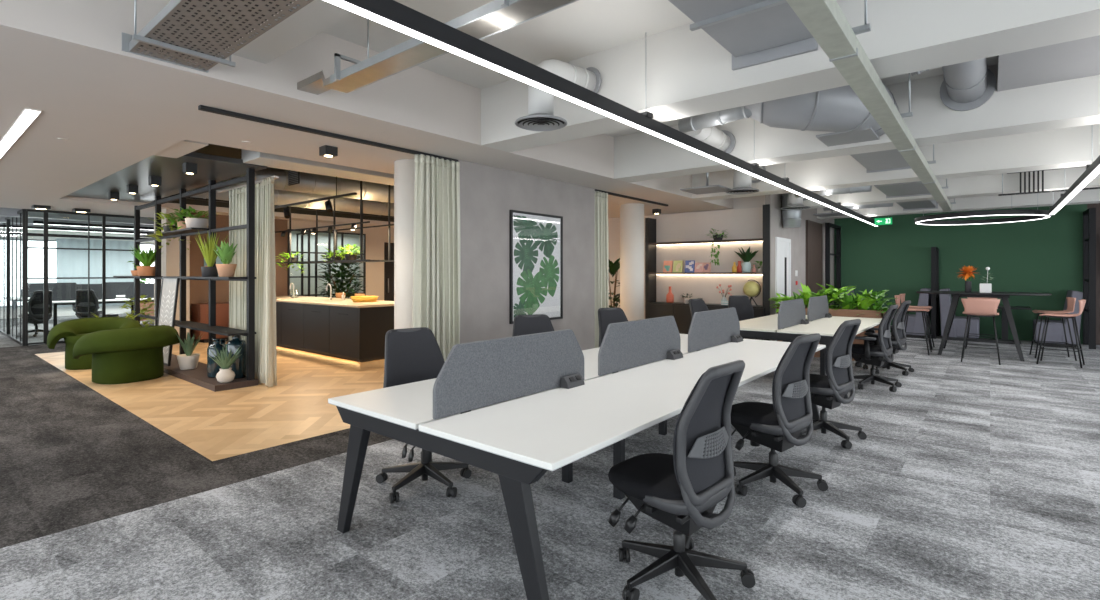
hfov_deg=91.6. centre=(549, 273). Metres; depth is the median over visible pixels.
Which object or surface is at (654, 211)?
spotlight
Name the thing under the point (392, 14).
linear pendant
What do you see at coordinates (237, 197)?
curtain
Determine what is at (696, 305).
chair
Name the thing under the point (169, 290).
print
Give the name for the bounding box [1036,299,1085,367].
stool
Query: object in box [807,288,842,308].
plant
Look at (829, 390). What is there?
chair
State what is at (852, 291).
plant
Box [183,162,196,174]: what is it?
ceiling spotlight
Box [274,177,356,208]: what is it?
track
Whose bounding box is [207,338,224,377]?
glass bottle
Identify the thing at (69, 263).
window blind
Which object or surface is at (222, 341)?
glass bottle
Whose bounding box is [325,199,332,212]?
track spotlight
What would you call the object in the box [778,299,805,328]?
screen
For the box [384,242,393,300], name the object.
glazed door
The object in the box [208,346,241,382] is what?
aloe
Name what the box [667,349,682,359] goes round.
unit
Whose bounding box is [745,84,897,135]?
duct
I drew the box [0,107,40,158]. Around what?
recessed light
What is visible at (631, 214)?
round column
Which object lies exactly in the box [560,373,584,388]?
unit
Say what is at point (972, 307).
stool
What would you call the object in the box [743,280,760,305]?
globe
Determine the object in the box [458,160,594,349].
wall
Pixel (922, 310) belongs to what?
stool
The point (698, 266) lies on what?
book
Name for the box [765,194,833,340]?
wall
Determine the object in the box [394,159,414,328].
round column
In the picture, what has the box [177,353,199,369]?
pot
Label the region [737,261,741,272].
bottle
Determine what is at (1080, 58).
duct
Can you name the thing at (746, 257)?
potted plant
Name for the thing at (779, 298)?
plant
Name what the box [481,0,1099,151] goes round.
ceiling beam
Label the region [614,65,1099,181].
beam
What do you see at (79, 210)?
recessed light
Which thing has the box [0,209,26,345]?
glass wall
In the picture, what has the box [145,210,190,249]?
ivy
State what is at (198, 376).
shelving
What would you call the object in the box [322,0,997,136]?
ceiling
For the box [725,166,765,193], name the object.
duct
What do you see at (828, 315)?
unit
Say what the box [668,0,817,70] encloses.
ceiling panel
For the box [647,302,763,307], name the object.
countertop
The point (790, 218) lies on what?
duct
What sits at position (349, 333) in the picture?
kitchen island
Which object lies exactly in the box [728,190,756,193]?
grille
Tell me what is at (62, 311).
wall
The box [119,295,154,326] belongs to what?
potted croton
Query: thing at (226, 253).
potted succulent
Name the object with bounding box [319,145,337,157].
spotlight
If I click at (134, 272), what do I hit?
potted plant
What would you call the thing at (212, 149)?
ceiling
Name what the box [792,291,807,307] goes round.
plant
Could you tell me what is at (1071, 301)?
stool
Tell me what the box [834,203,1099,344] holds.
wall
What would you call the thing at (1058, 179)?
beam
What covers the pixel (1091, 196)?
beam
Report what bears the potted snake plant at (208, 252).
on the shelving at (198, 376)
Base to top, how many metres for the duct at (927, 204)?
0.470 m
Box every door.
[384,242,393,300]
[775,237,790,340]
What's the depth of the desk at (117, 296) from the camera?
14.74 m
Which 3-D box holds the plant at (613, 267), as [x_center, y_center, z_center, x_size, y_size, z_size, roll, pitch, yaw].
[1.309,0.530,11.136,0.832,1.820,0.883,0,0,39]
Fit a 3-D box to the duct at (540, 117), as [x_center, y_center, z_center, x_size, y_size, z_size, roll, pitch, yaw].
[0.047,-1.435,4.276,0.428,0.579,0.753,0,0,39]
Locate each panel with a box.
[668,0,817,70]
[806,220,821,295]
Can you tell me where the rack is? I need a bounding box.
[275,181,393,263]
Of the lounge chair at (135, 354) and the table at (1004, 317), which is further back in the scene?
the table at (1004, 317)
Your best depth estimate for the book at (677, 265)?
11.09 m
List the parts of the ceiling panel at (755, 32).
support rail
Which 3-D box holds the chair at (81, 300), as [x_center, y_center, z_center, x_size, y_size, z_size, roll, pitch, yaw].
[-11.258,0.917,13.102,0.628,1.045,0.618,0,0,-16]
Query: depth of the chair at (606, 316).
6.03 m
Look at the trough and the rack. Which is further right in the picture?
the trough
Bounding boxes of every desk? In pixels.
[328,334,825,599]
[739,314,881,397]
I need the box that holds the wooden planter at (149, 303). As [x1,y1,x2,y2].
[140,302,153,320]
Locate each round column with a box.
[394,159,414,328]
[620,203,643,320]
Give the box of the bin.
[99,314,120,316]
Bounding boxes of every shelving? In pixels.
[113,168,257,391]
[645,204,769,340]
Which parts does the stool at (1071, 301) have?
leg, leg, leg, leg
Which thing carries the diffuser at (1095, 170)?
attached to the linear pendant at (1092, 170)
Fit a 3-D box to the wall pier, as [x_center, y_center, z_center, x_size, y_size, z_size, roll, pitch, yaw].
[-7.783,0.080,11.002,0.800,2.720,0.400,0,0,39]
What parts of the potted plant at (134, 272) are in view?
pot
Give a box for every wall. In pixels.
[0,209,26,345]
[0,228,153,318]
[26,209,133,345]
[190,213,393,340]
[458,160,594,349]
[608,195,764,318]
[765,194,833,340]
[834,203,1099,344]
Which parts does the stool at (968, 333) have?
leg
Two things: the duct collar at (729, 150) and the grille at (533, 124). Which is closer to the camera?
the grille at (533, 124)
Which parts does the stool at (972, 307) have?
leg, leg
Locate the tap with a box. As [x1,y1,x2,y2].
[326,284,331,299]
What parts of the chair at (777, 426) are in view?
lever, leg, seat, leg, leg, frame, leg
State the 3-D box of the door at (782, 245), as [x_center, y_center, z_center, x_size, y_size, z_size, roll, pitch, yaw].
[4.532,0.380,10.324,0.080,2.120,0.903,0,0,39]
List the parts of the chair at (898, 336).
seat, leg, leg, leg, frame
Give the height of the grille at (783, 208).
0.012 m
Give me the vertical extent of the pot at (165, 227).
0.100 m
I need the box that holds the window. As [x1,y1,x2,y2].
[0,238,153,307]
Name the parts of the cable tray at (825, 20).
joint plate, rod, rod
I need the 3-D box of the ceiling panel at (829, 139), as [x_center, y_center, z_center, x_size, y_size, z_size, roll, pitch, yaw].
[2.904,-1.325,5.213,0.460,0.020,0.500,0,0,39]
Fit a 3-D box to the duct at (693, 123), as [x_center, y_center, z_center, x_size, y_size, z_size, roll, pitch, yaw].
[1.590,-1.478,5.046,0.770,0.184,0.168,0,0,39]
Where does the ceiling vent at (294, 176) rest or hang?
in the ceiling at (117, 109)
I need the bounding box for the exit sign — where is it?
[875,207,891,224]
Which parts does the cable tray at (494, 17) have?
rod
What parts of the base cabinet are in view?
door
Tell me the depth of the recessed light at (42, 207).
10.07 m
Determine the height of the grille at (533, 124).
0.012 m
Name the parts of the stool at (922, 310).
leg, leg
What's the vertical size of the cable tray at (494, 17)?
0.590 m
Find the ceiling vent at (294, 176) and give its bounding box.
[288,170,299,185]
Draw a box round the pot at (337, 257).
[331,255,341,260]
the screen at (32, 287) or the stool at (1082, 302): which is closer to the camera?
the stool at (1082, 302)
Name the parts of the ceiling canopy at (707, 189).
plate, stem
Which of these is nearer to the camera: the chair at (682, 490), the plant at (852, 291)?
the chair at (682, 490)
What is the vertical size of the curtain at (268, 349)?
2.650 m
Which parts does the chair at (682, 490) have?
lever, lever, seat, leg, leg, leg, leg, frame, leg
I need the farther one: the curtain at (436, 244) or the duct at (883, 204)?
the duct at (883, 204)
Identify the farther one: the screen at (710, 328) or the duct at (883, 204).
the duct at (883, 204)
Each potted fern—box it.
[165,208,203,229]
[175,206,216,227]
[275,252,305,273]
[321,248,345,262]
[336,244,362,259]
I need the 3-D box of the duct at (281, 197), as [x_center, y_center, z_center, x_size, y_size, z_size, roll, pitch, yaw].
[-4.373,-1.510,11.368,0.410,0.414,5.800,0,0,39]
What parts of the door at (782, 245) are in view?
vision panel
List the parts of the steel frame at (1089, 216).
post, post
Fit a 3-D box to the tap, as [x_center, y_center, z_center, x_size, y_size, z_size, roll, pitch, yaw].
[-4.326,0.359,10.488,0.235,0.312,0.047,0,0,39]
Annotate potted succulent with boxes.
[214,241,237,276]
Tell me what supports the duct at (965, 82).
attached to the ceiling at (581, 28)
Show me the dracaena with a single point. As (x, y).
(146, 309)
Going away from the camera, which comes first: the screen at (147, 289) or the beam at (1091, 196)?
the beam at (1091, 196)
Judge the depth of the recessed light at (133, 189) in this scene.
8.11 m
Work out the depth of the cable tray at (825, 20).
3.05 m
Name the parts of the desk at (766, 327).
leg, leg, leg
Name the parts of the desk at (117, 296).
leg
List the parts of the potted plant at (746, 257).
pot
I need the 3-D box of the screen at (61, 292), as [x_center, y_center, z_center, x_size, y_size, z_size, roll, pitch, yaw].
[-12.116,0.488,13.919,0.030,0.416,1.300,0,0,39]
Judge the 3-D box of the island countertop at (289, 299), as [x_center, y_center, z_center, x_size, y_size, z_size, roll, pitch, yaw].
[-4.434,0.532,10.396,4.620,0.034,1.180,0,0,39]
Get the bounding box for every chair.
[17,290,52,336]
[47,317,141,369]
[73,325,179,383]
[75,290,101,317]
[376,327,471,503]
[512,314,553,336]
[598,307,627,346]
[608,360,755,599]
[689,299,708,320]
[728,295,761,339]
[731,333,827,507]
[798,319,866,448]
[851,305,901,391]
[863,300,913,375]
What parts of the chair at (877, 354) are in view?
leg, seat, leg, armrest, armrest, leg, leg, frame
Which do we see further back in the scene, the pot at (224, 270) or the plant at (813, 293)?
the plant at (813, 293)
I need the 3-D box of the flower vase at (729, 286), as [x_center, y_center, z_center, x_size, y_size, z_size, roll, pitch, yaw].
[3.390,0.413,10.418,0.306,0.403,0.166,0,0,39]
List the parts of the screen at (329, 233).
post, post, post, post, rail, rail, rail, rail, post, post, post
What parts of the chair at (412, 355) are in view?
leg, lever, frame, leg, lever, leg, leg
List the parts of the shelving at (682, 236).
panel, door, door, shelf, shelf, panel, door, door, panel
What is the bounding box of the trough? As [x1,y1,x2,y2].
[777,307,885,360]
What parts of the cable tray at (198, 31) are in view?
rod, wall plate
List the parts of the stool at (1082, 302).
leg, leg, seat frame, leg, leg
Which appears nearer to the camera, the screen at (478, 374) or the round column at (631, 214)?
the screen at (478, 374)
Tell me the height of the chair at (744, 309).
1.045 m
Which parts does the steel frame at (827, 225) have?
post, rail, post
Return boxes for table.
[916,291,1051,361]
[989,306,1031,343]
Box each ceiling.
[0,0,732,227]
[67,152,266,202]
[154,143,393,221]
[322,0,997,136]
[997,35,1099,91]
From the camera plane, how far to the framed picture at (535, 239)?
7.02 m
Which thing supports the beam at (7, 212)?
attached to the glass wall at (6, 333)
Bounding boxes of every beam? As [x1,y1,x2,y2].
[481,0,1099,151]
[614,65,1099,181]
[692,124,1099,200]
[803,167,1099,208]
[817,189,1099,218]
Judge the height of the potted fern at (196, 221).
0.316 m
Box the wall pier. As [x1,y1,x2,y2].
[154,209,189,344]
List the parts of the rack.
rod, rod, rod, rod, rail, rail, rod, rod, rail, rail, rod, rod, rod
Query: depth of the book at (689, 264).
10.92 m
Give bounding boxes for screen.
[21,283,75,296]
[52,284,115,300]
[106,282,133,294]
[125,283,153,298]
[288,229,365,296]
[433,329,583,419]
[598,316,680,375]
[688,307,739,351]
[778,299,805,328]
[807,295,828,320]
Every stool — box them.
[336,293,345,297]
[894,295,931,354]
[900,294,934,349]
[961,298,1000,364]
[965,297,998,348]
[1029,297,1076,360]
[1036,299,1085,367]
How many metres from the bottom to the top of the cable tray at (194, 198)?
0.100 m
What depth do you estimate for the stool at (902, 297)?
10.46 m
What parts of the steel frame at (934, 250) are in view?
post, post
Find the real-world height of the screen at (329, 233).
2.500 m
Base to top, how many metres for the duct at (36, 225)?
0.200 m
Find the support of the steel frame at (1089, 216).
on the floor
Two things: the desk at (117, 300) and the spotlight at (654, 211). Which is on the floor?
the desk at (117, 300)
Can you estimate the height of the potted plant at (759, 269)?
0.223 m
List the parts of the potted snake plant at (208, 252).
pot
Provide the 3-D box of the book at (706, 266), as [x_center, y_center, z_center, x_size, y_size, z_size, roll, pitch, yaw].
[3.137,-0.114,10.702,0.160,0.202,0.055,0,0,39]
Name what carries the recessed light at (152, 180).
attached to the ceiling at (209, 167)
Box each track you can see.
[198,105,667,205]
[217,175,278,192]
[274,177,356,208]
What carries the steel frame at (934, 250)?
on the floor
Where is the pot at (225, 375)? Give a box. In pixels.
[216,368,234,382]
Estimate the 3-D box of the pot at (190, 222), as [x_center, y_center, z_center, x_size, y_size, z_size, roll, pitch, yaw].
[-5.157,-0.720,7.818,0.300,0.150,0.300,0,0,39]
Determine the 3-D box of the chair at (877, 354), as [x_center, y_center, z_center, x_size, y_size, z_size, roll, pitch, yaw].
[4.082,0.916,6.809,0.627,1.047,0.671,0,0,43]
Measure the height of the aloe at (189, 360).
0.533 m
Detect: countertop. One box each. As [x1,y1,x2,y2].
[276,296,393,307]
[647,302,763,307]
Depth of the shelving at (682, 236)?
10.86 m
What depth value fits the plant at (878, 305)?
8.68 m
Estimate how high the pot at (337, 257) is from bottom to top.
0.100 m
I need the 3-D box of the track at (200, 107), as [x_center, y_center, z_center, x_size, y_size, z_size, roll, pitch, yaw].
[-0.243,-1.265,7.031,0.050,0.030,7.650,0,0,39]
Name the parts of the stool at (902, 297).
leg, leg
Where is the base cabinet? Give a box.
[192,302,228,342]
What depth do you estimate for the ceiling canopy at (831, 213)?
11.10 m
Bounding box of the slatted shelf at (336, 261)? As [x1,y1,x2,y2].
[311,260,393,262]
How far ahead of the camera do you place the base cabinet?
11.18 m
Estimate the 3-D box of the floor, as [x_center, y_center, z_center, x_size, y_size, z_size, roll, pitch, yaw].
[-3.391,1.490,10.043,30.400,0.100,19.600,0,0,39]
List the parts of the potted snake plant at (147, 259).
pot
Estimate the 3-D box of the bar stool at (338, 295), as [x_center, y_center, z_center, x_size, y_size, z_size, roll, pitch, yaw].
[-4.776,0.941,11.901,0.422,1.001,0.411,0,0,39]
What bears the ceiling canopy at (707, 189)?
hanging from the ceiling at (581, 28)
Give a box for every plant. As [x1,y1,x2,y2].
[127,261,143,275]
[128,245,161,275]
[195,231,227,276]
[609,258,619,307]
[706,228,728,265]
[734,247,757,272]
[752,261,762,271]
[770,293,796,312]
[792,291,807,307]
[794,283,831,306]
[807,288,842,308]
[816,283,854,309]
[837,292,862,309]
[840,288,853,307]
[852,289,878,309]
[856,290,900,315]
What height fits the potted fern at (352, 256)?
0.313 m
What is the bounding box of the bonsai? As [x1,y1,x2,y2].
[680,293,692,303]
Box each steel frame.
[825,223,840,305]
[931,247,938,338]
[1083,208,1095,348]
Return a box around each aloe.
[176,333,202,369]
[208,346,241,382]
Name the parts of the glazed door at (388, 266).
door frame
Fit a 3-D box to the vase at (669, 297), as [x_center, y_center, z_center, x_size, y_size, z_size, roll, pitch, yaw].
[2.507,0.445,11.172,0.160,0.340,0.160,0,0,39]
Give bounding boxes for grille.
[519,118,562,130]
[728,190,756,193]
[782,207,807,209]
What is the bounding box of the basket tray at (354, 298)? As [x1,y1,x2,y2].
[351,296,378,301]
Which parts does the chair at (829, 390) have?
leg, seat, leg, frame, leg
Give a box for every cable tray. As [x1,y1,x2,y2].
[122,0,313,72]
[168,193,393,217]
[297,0,578,94]
[786,0,955,211]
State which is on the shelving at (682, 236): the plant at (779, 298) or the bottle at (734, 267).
the bottle at (734, 267)
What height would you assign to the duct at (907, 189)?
0.470 m
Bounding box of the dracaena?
[92,309,146,318]
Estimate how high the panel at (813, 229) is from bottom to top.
2.600 m
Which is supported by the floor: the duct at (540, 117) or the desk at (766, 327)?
the desk at (766, 327)
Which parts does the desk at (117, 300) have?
leg, frame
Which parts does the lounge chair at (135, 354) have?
backrest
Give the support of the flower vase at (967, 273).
on the table at (956, 295)
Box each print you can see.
[160,290,174,353]
[686,261,693,270]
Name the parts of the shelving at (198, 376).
post, shelf, post, shelf, post, rail, rail, rail, rail, shelf, post, shelf, post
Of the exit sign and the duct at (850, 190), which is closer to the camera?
the duct at (850, 190)
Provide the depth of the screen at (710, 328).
5.08 m
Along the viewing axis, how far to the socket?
3.32 m
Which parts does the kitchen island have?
door, door, door, door, panel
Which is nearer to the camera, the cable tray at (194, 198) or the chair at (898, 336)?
the chair at (898, 336)
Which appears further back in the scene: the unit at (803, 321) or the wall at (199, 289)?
the wall at (199, 289)
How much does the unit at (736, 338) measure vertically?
0.069 m
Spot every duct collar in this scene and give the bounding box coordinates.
[721,130,735,153]
[940,69,995,110]
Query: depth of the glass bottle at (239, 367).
6.93 m
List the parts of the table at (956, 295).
leg, leg, foot rail, leg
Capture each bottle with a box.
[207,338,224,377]
[220,339,226,346]
[226,335,246,378]
[732,262,736,272]
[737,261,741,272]
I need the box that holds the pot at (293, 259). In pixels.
[288,257,298,261]
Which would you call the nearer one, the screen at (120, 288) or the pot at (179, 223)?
the pot at (179, 223)
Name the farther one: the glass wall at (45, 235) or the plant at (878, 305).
the glass wall at (45, 235)
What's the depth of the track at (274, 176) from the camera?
7.54 m
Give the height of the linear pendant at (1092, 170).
0.880 m
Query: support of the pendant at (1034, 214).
hanging from the ceiling at (581, 28)
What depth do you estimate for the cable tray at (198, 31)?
2.88 m
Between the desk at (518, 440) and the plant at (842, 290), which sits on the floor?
the desk at (518, 440)
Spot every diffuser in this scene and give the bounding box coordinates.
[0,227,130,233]
[916,214,1049,224]
[1049,165,1099,214]
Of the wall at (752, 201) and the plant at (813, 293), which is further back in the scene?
the wall at (752, 201)
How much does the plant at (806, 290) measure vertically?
0.532 m
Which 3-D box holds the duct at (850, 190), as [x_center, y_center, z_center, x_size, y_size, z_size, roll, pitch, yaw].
[4.523,-1.360,8.581,1.080,0.214,0.214,0,0,39]
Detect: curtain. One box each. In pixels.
[229,182,262,380]
[259,177,276,386]
[412,154,459,360]
[595,191,608,347]
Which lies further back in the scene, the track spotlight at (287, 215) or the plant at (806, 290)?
the plant at (806, 290)
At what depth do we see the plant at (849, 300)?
8.95 m
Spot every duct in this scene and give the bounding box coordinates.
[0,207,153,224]
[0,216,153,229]
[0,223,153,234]
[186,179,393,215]
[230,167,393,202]
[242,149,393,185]
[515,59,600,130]
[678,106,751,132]
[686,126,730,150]
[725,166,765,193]
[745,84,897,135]
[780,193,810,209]
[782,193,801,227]
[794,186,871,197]
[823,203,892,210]
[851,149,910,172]
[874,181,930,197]
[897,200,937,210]
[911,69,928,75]
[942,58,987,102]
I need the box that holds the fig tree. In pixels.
[316,254,364,298]
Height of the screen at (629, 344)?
0.387 m
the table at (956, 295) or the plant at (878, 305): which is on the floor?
the table at (956, 295)
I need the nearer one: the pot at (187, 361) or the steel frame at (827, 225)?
the pot at (187, 361)
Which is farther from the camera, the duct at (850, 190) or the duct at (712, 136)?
the duct at (850, 190)
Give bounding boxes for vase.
[666,286,673,302]
[716,284,731,300]
[956,265,977,291]
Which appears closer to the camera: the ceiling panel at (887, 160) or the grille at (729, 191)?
the ceiling panel at (887, 160)
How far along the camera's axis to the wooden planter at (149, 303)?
16.38 m
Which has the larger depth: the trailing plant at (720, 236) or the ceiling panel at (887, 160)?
the trailing plant at (720, 236)
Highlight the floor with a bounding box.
[0,313,1099,599]
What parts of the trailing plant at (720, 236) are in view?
pot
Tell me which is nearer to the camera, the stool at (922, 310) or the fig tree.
the stool at (922, 310)
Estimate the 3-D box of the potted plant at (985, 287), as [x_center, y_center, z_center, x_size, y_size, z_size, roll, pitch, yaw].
[7.604,0.113,9.287,0.225,0.450,0.219,0,0,39]
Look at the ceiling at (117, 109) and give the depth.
4.63 m
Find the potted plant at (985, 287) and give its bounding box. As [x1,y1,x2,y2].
[980,267,993,292]
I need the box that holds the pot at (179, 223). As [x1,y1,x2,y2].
[177,221,185,228]
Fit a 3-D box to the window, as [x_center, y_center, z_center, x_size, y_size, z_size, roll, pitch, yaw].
[-16.209,-0.010,18.388,0.060,2.200,15.880,0,0,39]
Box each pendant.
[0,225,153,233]
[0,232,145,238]
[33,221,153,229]
[324,0,877,225]
[914,209,1050,224]
[1049,125,1099,214]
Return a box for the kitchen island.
[276,302,393,361]
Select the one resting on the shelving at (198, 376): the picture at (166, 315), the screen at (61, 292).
the picture at (166, 315)
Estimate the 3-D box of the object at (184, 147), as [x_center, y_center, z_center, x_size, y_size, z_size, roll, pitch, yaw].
[-3.906,-1.312,5.624,0.980,0.035,0.239,0,0,39]
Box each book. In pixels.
[663,261,672,272]
[673,261,682,272]
[685,260,694,272]
[695,263,702,272]
[702,263,710,272]
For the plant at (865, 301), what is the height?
0.433 m
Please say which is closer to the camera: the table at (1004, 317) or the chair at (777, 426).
the chair at (777, 426)
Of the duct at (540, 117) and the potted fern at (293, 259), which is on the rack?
the potted fern at (293, 259)
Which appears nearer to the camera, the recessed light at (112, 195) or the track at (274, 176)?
the track at (274, 176)
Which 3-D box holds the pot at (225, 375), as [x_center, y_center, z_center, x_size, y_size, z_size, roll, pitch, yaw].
[-4.077,1.280,6.722,0.210,0.170,0.210,0,0,39]
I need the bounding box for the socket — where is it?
[569,375,580,381]
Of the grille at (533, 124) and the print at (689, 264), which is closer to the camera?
the grille at (533, 124)
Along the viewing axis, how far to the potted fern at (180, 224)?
8.04 m
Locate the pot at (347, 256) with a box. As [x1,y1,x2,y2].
[345,254,356,259]
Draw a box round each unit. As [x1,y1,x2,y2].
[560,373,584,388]
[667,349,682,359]
[731,334,742,342]
[801,319,808,323]
[824,313,831,317]
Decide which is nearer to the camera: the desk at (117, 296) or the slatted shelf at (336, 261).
the slatted shelf at (336, 261)
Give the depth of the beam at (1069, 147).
6.88 m
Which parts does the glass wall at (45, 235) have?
post, post, rail, head rail, rail, rail, rail, post, post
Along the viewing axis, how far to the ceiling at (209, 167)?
7.40 m
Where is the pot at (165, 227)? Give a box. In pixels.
[163,225,176,231]
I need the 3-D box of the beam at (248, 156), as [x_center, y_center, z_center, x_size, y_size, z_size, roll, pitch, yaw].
[-1.637,-1.450,8.846,0.530,0.180,6.220,0,0,39]
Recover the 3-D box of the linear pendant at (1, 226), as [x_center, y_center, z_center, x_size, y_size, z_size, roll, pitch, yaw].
[-11.027,-1.145,15.873,0.060,0.070,9.500,0,0,39]
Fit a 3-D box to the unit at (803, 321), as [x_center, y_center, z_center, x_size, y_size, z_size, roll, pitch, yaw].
[3.527,0.667,7.419,0.088,0.069,0.170,0,0,39]
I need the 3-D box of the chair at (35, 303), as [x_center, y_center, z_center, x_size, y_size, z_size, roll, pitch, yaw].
[-11.878,0.917,12.354,0.618,1.045,0.628,0,0,17]
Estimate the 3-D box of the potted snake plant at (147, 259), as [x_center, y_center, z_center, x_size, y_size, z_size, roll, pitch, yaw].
[-7.033,-0.230,9.309,0.507,0.555,0.473,0,0,39]
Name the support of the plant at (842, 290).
in the trough
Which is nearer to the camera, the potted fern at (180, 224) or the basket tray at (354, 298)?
the potted fern at (180, 224)
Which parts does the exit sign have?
panel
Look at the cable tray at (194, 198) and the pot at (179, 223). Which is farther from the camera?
the cable tray at (194, 198)
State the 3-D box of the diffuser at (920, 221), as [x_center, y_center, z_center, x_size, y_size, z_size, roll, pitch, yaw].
[7.787,-0.963,9.715,1.896,0.006,1.896,0,0,39]
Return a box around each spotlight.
[283,206,290,218]
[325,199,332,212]
[652,209,660,213]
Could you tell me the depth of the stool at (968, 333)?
10.28 m
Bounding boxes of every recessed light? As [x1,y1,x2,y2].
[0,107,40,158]
[31,205,50,209]
[72,208,90,212]
[109,192,118,199]
[127,185,137,193]
[148,176,160,185]
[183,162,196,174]
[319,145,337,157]
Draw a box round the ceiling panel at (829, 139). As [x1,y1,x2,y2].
[816,127,878,146]
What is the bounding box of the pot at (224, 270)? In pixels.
[216,264,236,276]
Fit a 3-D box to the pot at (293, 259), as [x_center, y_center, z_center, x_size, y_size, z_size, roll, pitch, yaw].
[-5.390,-0.286,11.234,0.200,0.100,0.200,0,0,39]
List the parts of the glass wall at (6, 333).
post, post, rail, post, head rail, post, post, post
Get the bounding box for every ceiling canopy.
[680,172,730,194]
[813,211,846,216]
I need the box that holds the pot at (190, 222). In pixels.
[185,218,208,227]
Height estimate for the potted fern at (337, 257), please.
0.304 m
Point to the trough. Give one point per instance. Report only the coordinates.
(839, 312)
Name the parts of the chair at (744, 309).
frame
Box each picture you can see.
[157,277,179,365]
[509,210,562,323]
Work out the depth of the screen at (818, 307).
8.10 m
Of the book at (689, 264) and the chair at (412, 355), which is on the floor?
the chair at (412, 355)
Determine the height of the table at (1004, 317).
0.740 m
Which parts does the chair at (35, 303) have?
frame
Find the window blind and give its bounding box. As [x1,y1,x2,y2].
[56,238,133,307]
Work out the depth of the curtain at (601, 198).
8.22 m
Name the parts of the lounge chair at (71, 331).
backrest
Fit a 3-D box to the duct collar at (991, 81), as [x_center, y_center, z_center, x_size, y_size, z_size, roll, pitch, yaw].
[3.762,-1.670,4.824,0.400,0.400,0.040,0,0,39]

